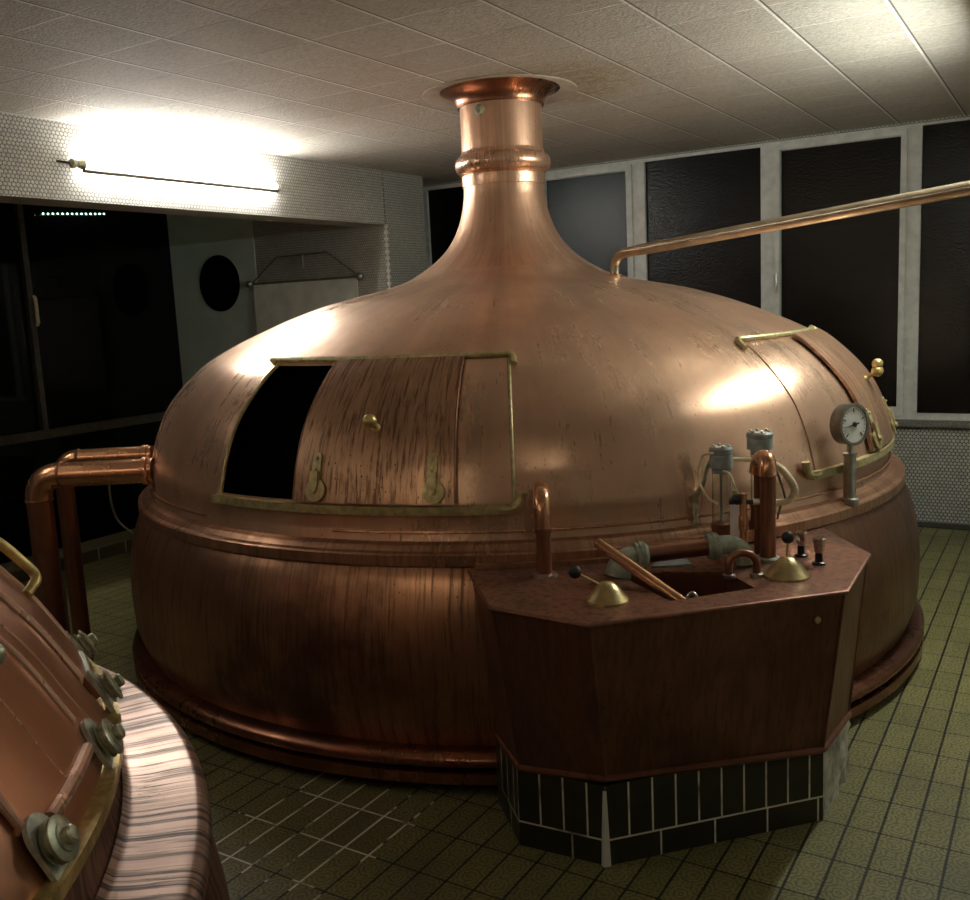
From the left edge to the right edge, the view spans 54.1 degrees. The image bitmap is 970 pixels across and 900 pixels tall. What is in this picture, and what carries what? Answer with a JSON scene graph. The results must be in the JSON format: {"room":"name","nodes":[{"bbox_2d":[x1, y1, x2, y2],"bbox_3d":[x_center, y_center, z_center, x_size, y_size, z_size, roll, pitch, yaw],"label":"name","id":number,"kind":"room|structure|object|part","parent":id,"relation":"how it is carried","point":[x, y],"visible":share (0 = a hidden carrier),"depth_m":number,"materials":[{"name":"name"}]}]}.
{"room":"processing plant","nodes":[
{"label":"processing plant","id":0,"kind":"room"},
{"bbox_2d":[0,112,426,287],"bbox_3d":[-3.366,-0.169,4.222,0.380,2.880,10.450,3,10,31],"label":"wall","id":1,"kind":"structure","parent":0,"point":[311,191],"depth_m":6.22,"materials":[{"name":"tile"}]},
{"bbox_2d":[56,158,281,192],"bbox_3d":[-1.919,-1.728,6.026,0.083,0.074,1.735,3,10,31],"label":"wall lamp","id":2,"kind":"object","parent":1,"relation":"attached to","point":[82,164],"visible":1,"depth_m":5.89,"materials":[{"name":"white"}]},
{"bbox_3d":[-1.875,-1.713,6.064,0.026,0.029,1.570,3,10,31],"label":"support rod","id":3,"kind":"part","parent":2,"relation":"part of","materials":[{"name":"grey metal"}]},
{"bbox_2d":[384,224,391,288],"bbox_3d":[-0.802,-1.433,7.941,0.026,0.884,0.026,3,10,31],"label":"trim","id":4,"kind":"structure","parent":1,"relation":"attached to","point":[386,238],"depth_m":7.90,"materials":[{"name":"grey metal"}]},
{"bbox_2d":[167,214,388,385],"bbox_3d":[-1.863,-0.292,8.871,2.682,4.180,0.126,3,10,31],"label":"wall","id":5,"kind":"structure","parent":0,"point":[205,333],"depth_m":8.78,"materials":[{"name":"grey paint"}]},
{"bbox_2d":[0,528,134,581],"bbox_3d":[-3.820,1.660,5.917,0.250,1.400,7.463,3,10,31],"label":"trim","id":6,"kind":"structure","parent":5,"relation":"attached to","point":[121,542],"depth_m":7.16,"materials":[{"name":"tile"}]},
{"bbox_2d":[0,203,182,563],"bbox_3d":[-4.899,0.216,6.327,0.125,4.130,7.467,3,10,31],"label":"window","id":7,"kind":"structure","parent":5,"relation":"in","point":[90,352],"depth_m":8.45,"materials":[{"name":"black glass"}]},
{"bbox_3d":[-5.402,-0.712,5.528,0.010,2.008,5.885,3,10,31],"label":"pane","id":8,"kind":"part","parent":7,"relation":"part of","materials":[{"name":"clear glass"}]},
{"bbox_3d":[-3.773,-1.169,7.985,0.046,0.262,0.032,3,10,31],"label":"handle","id":9,"kind":"part","parent":7,"relation":"part of","materials":[{"name":"metal"}]},
{"bbox_2d":[40,213,104,214],"bbox_3d":[-3.587,-2.060,8.288,0.028,0.047,0.626,3,10,31],"label":"light strip","id":10,"kind":"object","parent":7,"relation":"attached to","point":[40,213],"visible":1,"depth_m":8.28,"materials":[{"name":"white plastic"}]},
{"bbox_3d":[-4.890,1.244,6.509,0.010,2.045,7.467,3,10,31],"label":"pane","id":11,"kind":"part","parent":7,"relation":"part of","materials":[{"name":"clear glass"}]},
{"bbox_3d":[-3.443,-1.288,8.683,0.010,2.008,1.532,3,10,31],"label":"pane","id":12,"kind":"part","parent":7,"relation":"part of","materials":[{"name":"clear glass"}]},
{"bbox_2d":[199,255,239,310],"bbox_3d":[-2.505,-1.570,8.953,0.524,0.524,0.014,3,10,31],"label":"air vent","id":13,"kind":"object","parent":5,"relation":"in","point":[219,281],"visible":1,"depth_m":8.95,"materials":[{"name":"black"}]},
{"bbox_2d":[246,251,363,334],"bbox_3d":[-1.588,-1.118,8.414,1.356,1.223,0.068,3,10,31],"label":"screen","id":14,"kind":"object","parent":5,"relation":"hanging from","point":[276,302],"visible":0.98,"depth_m":8.43,"materials":[{"name":"fabric"}]},
{"bbox_3d":[-2.156,-1.517,8.693,0.066,0.068,0.068,3,10,31],"label":"rod knob","id":15,"kind":"part","parent":14,"relation":"part of","materials":[{"name":"metal"}]},
{"bbox_3d":[-1.600,-1.494,8.367,1.290,0.023,0.024,3,10,31],"label":"rod","id":16,"kind":"part","parent":14,"relation":"part of","materials":[{"name":"grey metal"}]},
{"bbox_3d":[-1.057,-1.467,8.020,0.066,0.068,0.068,3,10,31],"label":"rod knob","id":17,"kind":"part","parent":14,"relation":"part of","materials":[{"name":"metal"}]},
{"bbox_2d":[0,0,969,185],"bbox_3d":[-1.626,-1.611,3.236,9.067,0.100,11.250,3,10,31],"label":"ceiling","id":18,"kind":"structure","parent":0,"point":[343,82],"depth_m":4.58,"materials":[{"name":"tile"}]},
{"bbox_2d":[422,74,576,109],"bbox_3d":[0.078,-1.930,5.149,0.840,0.008,0.840,3,10,31],"label":"flange","id":19,"kind":"object","parent":18,"relation":"attached to","point":[432,96],"depth_m":5.04,"materials":[{"name":"metal"}]},
{"bbox_2d":[21,527,969,899],"bbox_3d":[-0.945,1.366,3.356,7.800,0.120,11.250,3,10,31],"label":"floor","id":20,"kind":"structure","parent":0,"point":[898,825],"depth_m":3.20,"materials":[{"name":"green tile"}]},
{"bbox_2d":[62,576,70,634],"bbox_3d":[-2.122,0.884,4.828,0.019,0.500,0.020,3,10,31],"label":"conduit","id":21,"kind":"object","parent":20,"relation":"on","point":[62,576],"visible":0.28,"depth_m":4.81,"materials":[{"name":"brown metal"}]},
{"bbox_2d":[25,456,153,632],"bbox_3d":[-1.886,0.592,4.649,0.628,1.108,0.137,-3,9,-1],"label":"downpipe","id":22,"kind":"object","parent":20,"relation":"on","point":[41,484],"visible":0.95,"depth_m":4.55,"materials":[{"name":"brown metal"}]},
{"bbox_2d":[138,456,150,484],"bbox_3d":[-1.632,0.098,4.581,0.034,0.137,0.137,-3,9,-1],"label":"socket","id":23,"kind":"object","parent":22,"relation":"attached to","point":[144,463],"depth_m":4.53,"materials":[{"name":"orange metal"}]},
{"bbox_2d":[56,445,153,660],"bbox_3d":[-1.927,0.541,4.927,0.509,1.128,0.102,-3,9,-2],"label":"downpipe","id":24,"kind":"object","parent":20,"relation":"on","point":[66,500],"visible":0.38,"depth_m":4.87,"materials":[{"name":"brown metal"}]},
{"bbox_2d":[139,445,148,457],"bbox_3d":[-1.735,0.022,4.858,0.034,0.100,0.100,-3,9,-2],"label":"socket","id":25,"kind":"object","parent":24,"relation":"attached to","point":[143,449],"depth_m":4.82,"materials":[{"name":"orange metal"}]},
{"bbox_2d":[0,537,229,899],"bbox_3d":[-2.255,0.242,1.249,3.612,2.860,3.612,3,10,31],"label":"kettle","id":26,"kind":"object","parent":20,"relation":"on","point":[104,795],"visible":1,"depth_m":1.68,"materials":[{"name":"orange metal"}]},
{"bbox_3d":[-0.795,0.336,1.510,0.065,0.061,0.042,-4,9,-11],"label":"door knob","id":27,"kind":"part","parent":26,"relation":"part of","materials":[{"name":"green metal"}]},
{"bbox_3d":[-1.063,0.213,1.979,0.243,0.227,0.075,-8,10,-32],"label":"door handle","id":28,"kind":"part","parent":26,"relation":"part of","materials":[{"name":"gold metal"}]},
{"bbox_3d":[-0.835,0.384,1.601,0.277,0.356,0.523,-5,9,-12],"label":"sliding door","id":29,"kind":"part","parent":26,"relation":"part of","materials":[{"name":"orange metal"}]},
{"bbox_3d":[-1.034,0.322,2.066,0.279,0.358,0.508,-8,10,-33],"label":"sliding door","id":30,"kind":"part","parent":26,"relation":"part of","materials":[{"name":"orange metal"}]},
{"bbox_3d":[-0.826,0.586,1.807,0.256,0.024,1.671,-6,9,-19],"label":"rail","id":31,"kind":"part","parent":26,"relation":"part of","materials":[{"name":"gold metal"}]},
{"bbox_2d":[131,77,924,784],"bbox_3d":[0.147,-0.499,5.286,4.227,2.879,4.227,2,10,27],"label":"kettle","id":32,"kind":"object","parent":20,"relation":"on","point":[323,495],"visible":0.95,"depth_m":3.72,"materials":[{"name":"orange metal"}]},
{"bbox_2d":[108,485,133,534],"bbox_3d":[-1.947,0.244,5.179,0.195,0.482,0.062,-1,9,8],"label":"cable","id":33,"kind":"object","parent":32,"relation":"attached to","point":[109,489],"visible":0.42,"depth_m":5.17,"materials":[{"name":"grey rubber"}]},
{"bbox_3d":[-0.504,0.190,3.600,1.354,0.079,0.146,1,9,21],"label":"rail","id":34,"kind":"part","parent":32,"relation":"part of","materials":[{"name":"gold metal"}]},
{"bbox_3d":[-0.418,-0.098,3.519,0.058,0.075,0.087,3,10,31],"label":"door knob","id":35,"kind":"part","parent":32,"relation":"part of","materials":[{"name":"gold metal"}]},
{"bbox_3d":[-0.385,-0.084,3.644,0.664,0.516,0.383,0,9,18],"label":"sliding door","id":36,"kind":"part","parent":32,"relation":"part of","materials":[{"name":"orange metal"}]},
{"bbox_3d":[-0.413,-0.358,3.864,1.154,0.059,0.124,1,9,22],"label":"rail","id":37,"kind":"part","parent":32,"relation":"part of","materials":[{"name":"gold metal"}]},
{"bbox_3d":[0.004,-0.081,3.567,0.190,0.502,0.350,-2,9,5],"label":"fixed panel","id":38,"kind":"part","parent":32,"relation":"part of","materials":[{"name":"orange metal"}]},
{"bbox_3d":[1.405,-0.528,4.403,0.118,0.060,1.178,3,11,34],"label":"rail","id":39,"kind":"part","parent":32,"relation":"part of","materials":[{"name":"gold metal"}]},
{"bbox_2d":[609,180,969,276],"bbox_3d":[1.740,-0.912,3.496,0.072,0.366,3.569,-9,11,-37],"label":"pipe","id":40,"kind":"object","parent":32,"relation":"attached to","point":[960,189],"visible":0.95,"depth_m":3.99,"materials":[{"name":"metal"}]},
{"bbox_2d":[609,274,621,276],"bbox_3d":[0.669,-0.897,4.889,0.072,0.018,0.072,3,10,31],"label":"socket","id":41,"kind":"object","parent":40,"relation":"attached to","point":[615,275],"depth_m":4.86,"materials":[{"name":"orange metal"}]},
{"bbox_3d":[1.692,-0.306,4.448,0.398,0.516,0.704,3,10,31],"label":"sliding door","id":42,"kind":"part","parent":32,"relation":"part of","materials":[{"name":"orange metal"}]},
{"bbox_3d":[1.702,-0.015,4.250,0.152,0.079,1.386,3,11,35],"label":"rail","id":43,"kind":"part","parent":32,"relation":"part of","materials":[{"name":"gold metal"}]},
{"bbox_2d":[830,403,868,506],"bbox_3d":[1.477,0.017,3.853,0.171,0.418,0.079,-7,10,-28],"label":"pressure gauge","id":44,"kind":"object","parent":32,"relation":"on","point":[849,423],"visible":0.99,"depth_m":3.83,"materials":[{"name":"metal"}]},
{"bbox_3d":[1.483,0.093,3.862,0.072,0.265,0.072,3,10,31],"label":"post","id":45,"kind":"part","parent":44,"relation":"part of","materials":[{"name":"metal"}]},
{"bbox_3d":[1.788,-0.353,4.372,0.087,0.077,0.054,3,10,31],"label":"door knob","id":46,"kind":"part","parent":32,"relation":"part of","materials":[{"name":"gold metal"}]},
{"bbox_3d":[1.800,-0.396,4.357,0.050,0.050,0.050,3,10,31],"label":"door knob","id":47,"kind":"part","parent":32,"relation":"part of","materials":[{"name":"gold metal"}]},
{"bbox_2d":[467,528,871,867],"bbox_3d":[0.716,0.776,3.259,1.468,0.917,0.726,-5,9,-14],"label":"control console","id":48,"kind":"object","parent":20,"relation":"on","point":[731,702],"depth_m":2.99,"materials":[{"name":"brown wood"}]},
{"bbox_2d":[532,479,557,578],"bbox_3d":[0.207,0.266,3.318,0.090,0.306,0.260,-2,9,7],"label":"pipe","id":49,"kind":"object","parent":48,"relation":"on","point":[542,527],"visible":1,"depth_m":3.22,"materials":[{"name":"metal"}]},
{"bbox_2d":[568,565,628,606],"bbox_3d":[0.358,0.412,2.956,0.178,0.112,0.132,3,10,31],"label":"lever","id":50,"kind":"object","parent":48,"relation":"on","point":[606,593],"visible":1,"depth_m":2.92,"materials":[{"name":"gold metal"}]},
{"bbox_3d":[0.280,0.380,2.956,0.042,0.042,0.042,3,10,31],"label":"ball knob","id":51,"kind":"part","parent":50,"relation":"part of","materials":[{"name":"black plastic"}]},
{"bbox_3d":[0.325,0.403,2.954,0.093,0.056,0.009,-2,9,8],"label":"lever rod","id":52,"kind":"part","parent":50,"relation":"part of","materials":[{"name":"gold metal"}]},
{"bbox_2d":[594,538,697,600],"bbox_3d":[0.511,0.399,3.073,0.387,0.179,0.062,5,12,43],"label":"spout","id":53,"kind":"object","parent":48,"relation":"on","point":[600,544],"visible":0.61,"depth_m":3.06,"materials":[{"name":"orange metal"}]},
{"bbox_3d":[0.702,0.419,3.209,1.460,0.012,0.718,-5,9,-14],"label":"plate","id":54,"kind":"part","parent":48,"relation":"part of","materials":[{"name":"orange metal"}]},
{"bbox_3d":[0.717,0.691,3.250,1.450,0.538,0.707,-5,9,-14],"label":"cabinet panel","id":55,"kind":"part","parent":48,"relation":"part of","materials":[{"name":"brown wood"}]},
{"bbox_2d":[652,558,691,567],"bbox_3d":[0.642,0.390,3.351,0.142,0.006,0.139,-3,9,-2],"label":"cover plate","id":56,"kind":"object","parent":48,"relation":"on","point":[677,562],"visible":0.56,"depth_m":3.30,"materials":[{"name":"grey metal"}]},
{"bbox_3d":[0.753,0.965,3.228,1.367,0.024,0.490,-5,9,-15],"label":"molding","id":57,"kind":"part","parent":48,"relation":"part of","materials":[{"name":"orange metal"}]},
{"bbox_2d":[605,532,753,578],"bbox_3d":[0.664,0.357,3.248,0.528,0.135,0.106,-4,9,-8],"label":"drain pipe","id":58,"kind":"object","parent":48,"relation":"on","point":[713,546],"visible":0.73,"depth_m":3.22,"materials":[{"name":"orange metal"}]},
{"bbox_2d":[628,574,751,600],"bbox_3d":[0.673,0.553,3.120,0.332,0.234,0.294,-5,9,-17],"label":"sink basin","id":59,"kind":"object","parent":48,"relation":"in","point":[708,587],"depth_m":3.20,"materials":[{"name":"brown metal"}]},
{"bbox_2d":[709,443,732,535],"bbox_3d":[0.857,0.172,3.442,0.085,0.391,0.085,3,10,31],"label":"glass","id":60,"kind":"object","parent":48,"relation":"on","point":[722,458],"visible":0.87,"depth_m":3.41,"materials":[{"name":"clear glass"}]},
{"bbox_2d":[692,459,709,526],"bbox_3d":[0.811,0.193,3.497,0.098,0.349,0.051,0,9,18],"label":"hose","id":61,"kind":"object","parent":60,"relation":"attached to","point":[706,466],"visible":0.66,"depth_m":3.51,"materials":[{"name":"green rubber"}]},
{"bbox_2d":[697,452,717,504],"bbox_3d":[0.800,0.098,3.417,0.023,0.188,0.105,-8,10,-30],"label":"cable","id":62,"kind":"object","parent":60,"relation":"attached to","point":[709,453],"visible":1,"depth_m":3.43,"materials":[{"name":"beige rubber"}]},
{"bbox_2d":[733,457,751,461],"bbox_3d":[0.935,0.035,3.456,0.130,0.025,0.022,-4,9,-7],"label":"hose","id":63,"kind":"object","parent":60,"relation":"attached to","point":[746,459],"visible":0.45,"depth_m":3.45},
{"bbox_2d":[730,490,738,537],"bbox_3d":[0.885,0.260,3.375,0.030,0.235,0.031,-2,9,4],"label":"thermometer","id":64,"kind":"object","parent":48,"relation":"on","point":[734,509],"visible":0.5,"depth_m":3.36,"materials":[{"name":"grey metal"}]},
{"bbox_3d":[0.884,0.255,3.361,0.030,0.125,0.006,-2,9,4],"label":"scale plate","id":65,"kind":"part","parent":64,"relation":"part of","materials":[{"name":"white metal"}]},
{"bbox_2d":[722,549,763,579],"bbox_3d":[0.846,0.372,3.119,0.136,0.095,0.044,-3,9,0],"label":"u-pipe","id":66,"kind":"object","parent":48,"relation":"on","point":[756,573],"visible":1,"depth_m":3.11,"materials":[{"name":"orange metal"}]},
{"bbox_2d":[729,493,759,541],"bbox_3d":[0.920,0.267,3.322,0.131,0.235,0.040,-2,9,6],"label":"valve","id":67,"kind":"object","parent":48,"relation":"on","point":[740,499],"visible":0.73,"depth_m":3.30,"materials":[{"name":"orange metal"}]},
{"bbox_2d":[722,470,738,493],"bbox_3d":[0.876,0.122,3.350,0.016,0.093,0.106,-7,9,-23],"label":"cable","id":68,"kind":"object","parent":67,"relation":"attached to","point":[724,471],"visible":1,"depth_m":3.35,"materials":[{"name":"beige rubber"}]},
{"bbox_3d":[0.890,0.172,3.306,0.083,0.040,0.039,0,9,19],"label":"valve handle","id":69,"kind":"part","parent":67,"relation":"part of","materials":[{"name":"black plastic"}]},
{"bbox_2d":[753,499,759,504],"bbox_3d":[0.956,0.179,3.300,0.049,0.021,0.022,-1,9,10],"label":"outlet","id":70,"kind":"object","parent":67,"relation":"attached to","point":[755,501],"depth_m":3.29,"materials":[{"name":"metal"}]},
{"bbox_2d":[746,428,772,527],"bbox_3d":[1.028,0.132,3.554,0.098,0.421,0.098,3,10,31],"label":"glass","id":71,"kind":"object","parent":48,"relation":"on","point":[757,439],"visible":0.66,"depth_m":3.50,"materials":[{"name":"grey metal"}]},
{"bbox_2d":[776,462,798,505],"bbox_3d":[1.080,0.124,3.463,0.130,0.158,0.098,3,10,31],"label":"hose","id":72,"kind":"object","parent":71,"relation":"attached to","point":[782,470],"visible":0.66,"depth_m":3.43,"materials":[{"name":"beige rubber"}]},
{"bbox_2d":[776,470,785,518],"bbox_3d":[1.057,0.134,3.441,0.067,0.240,0.012,-1,9,9],"label":"cable","id":73,"kind":"object","parent":72,"relation":"hanging from","point":[778,475],"visible":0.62,"depth_m":3.44,"materials":[{"name":"grey rubber"}]},
{"bbox_2d":[749,450,779,562],"bbox_3d":[0.969,0.189,3.322,0.085,0.384,0.161,-5,9,-13],"label":"copper standpipe","id":74,"kind":"object","parent":48,"relation":"on","point":[763,466],"visible":0.95,"depth_m":3.27,"materials":[{"name":"brown metal"}]},
{"bbox_2d":[764,531,809,581],"bbox_3d":[0.987,0.339,3.106,0.146,0.151,0.146,3,10,31],"label":"lever","id":75,"kind":"object","parent":48,"relation":"on","point":[787,568],"visible":1,"depth_m":3.08,"materials":[{"name":"gold metal"}]},
{"bbox_3d":[0.988,0.327,3.105,0.012,0.085,0.009,-5,9,-13],"label":"lever rod","id":76,"kind":"part","parent":75,"relation":"part of","materials":[{"name":"gold metal"}]},
{"bbox_3d":[0.988,0.285,3.099,0.042,0.042,0.042,3,10,31],"label":"ball knob","id":77,"kind":"part","parent":75,"relation":"part of","materials":[{"name":"black plastic"}]},
{"bbox_3d":[1.110,0.329,3.337,0.044,0.090,0.044,3,10,31],"label":"valve knob","id":78,"kind":"part","parent":48,"relation":"part of","materials":[{"name":"metal"}]},
{"bbox_3d":[1.135,0.343,3.229,0.044,0.092,0.044,3,10,31],"label":"valve knob","id":79,"kind":"part","parent":48,"relation":"part of","materials":[{"name":"metal"}]},
{"bbox_2d":[423,115,969,524],"bbox_3d":[2.241,-0.940,7.508,6.685,2.880,0.150,3,10,31],"label":"wall","id":80,"kind":"structure","parent":0,"point":[936,460],"depth_m":6.96,"materials":[{"name":"tile"}]},
{"bbox_2d":[423,182,463,268],"bbox_3d":[-0.036,-1.404,8.766,1.215,2.090,0.070,3,10,31],"label":"window","id":81,"kind":"structure","parent":80,"relation":"in","point":[443,204],"depth_m":8.85,"materials":[{"name":"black glass"}]},
{"bbox_2d":[544,160,637,278],"bbox_3d":[0.872,-1.357,8.174,0.955,2.090,0.132,3,10,31],"label":"window","id":82,"kind":"structure","parent":80,"relation":"in","point":[592,209],"depth_m":8.04,"materials":[{"name":"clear glass"}]},
{"bbox_2d":[635,143,770,311],"bbox_3d":[1.762,-1.322,7.665,1.095,2.090,0.070,3,10,31],"label":"window","id":83,"kind":"structure","parent":80,"relation":"in","point":[678,195],"depth_m":7.55,"materials":[{"name":"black glass"}]},
{"bbox_2d":[770,124,912,418],"bbox_3d":[2.634,-1.277,7.094,0.990,2.090,0.132,3,10,31],"label":"window","id":84,"kind":"structure","parent":80,"relation":"in","point":[847,279],"depth_m":7.04,"materials":[{"name":"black glass"}]},
{"bbox_3d":[2.236,-1.280,7.287,0.020,0.140,0.042,3,10,31],"label":"handle","id":85,"kind":"part","parent":84,"relation":"part of","materials":[{"name":"metal"}]},
{"bbox_2d":[895,419,969,427],"bbox_3d":[1.702,-0.267,7.856,5.455,0.047,0.075,3,10,31],"label":"window sill","id":86,"kind":"structure","parent":80,"relation":"attached to","point":[901,422],"depth_m":6.87,"materials":[{"name":"grey stone"}]},
{"bbox_2d":[907,117,969,420],"bbox_3d":[3.532,-1.242,6.580,1.080,2.090,0.070,3,10,31],"label":"window","id":87,"kind":"structure","parent":80,"relation":"in","point":[938,382],"depth_m":6.76,"materials":[{"name":"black glass"}]},
{"bbox_2d":[917,521,969,530],"bbox_3d":[2.282,0.505,7.567,6.565,0.006,0.150,3,10,31],"label":"trim","id":88,"kind":"structure","parent":80,"relation":"attached to","point":[920,524],"depth_m":6.91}
]}

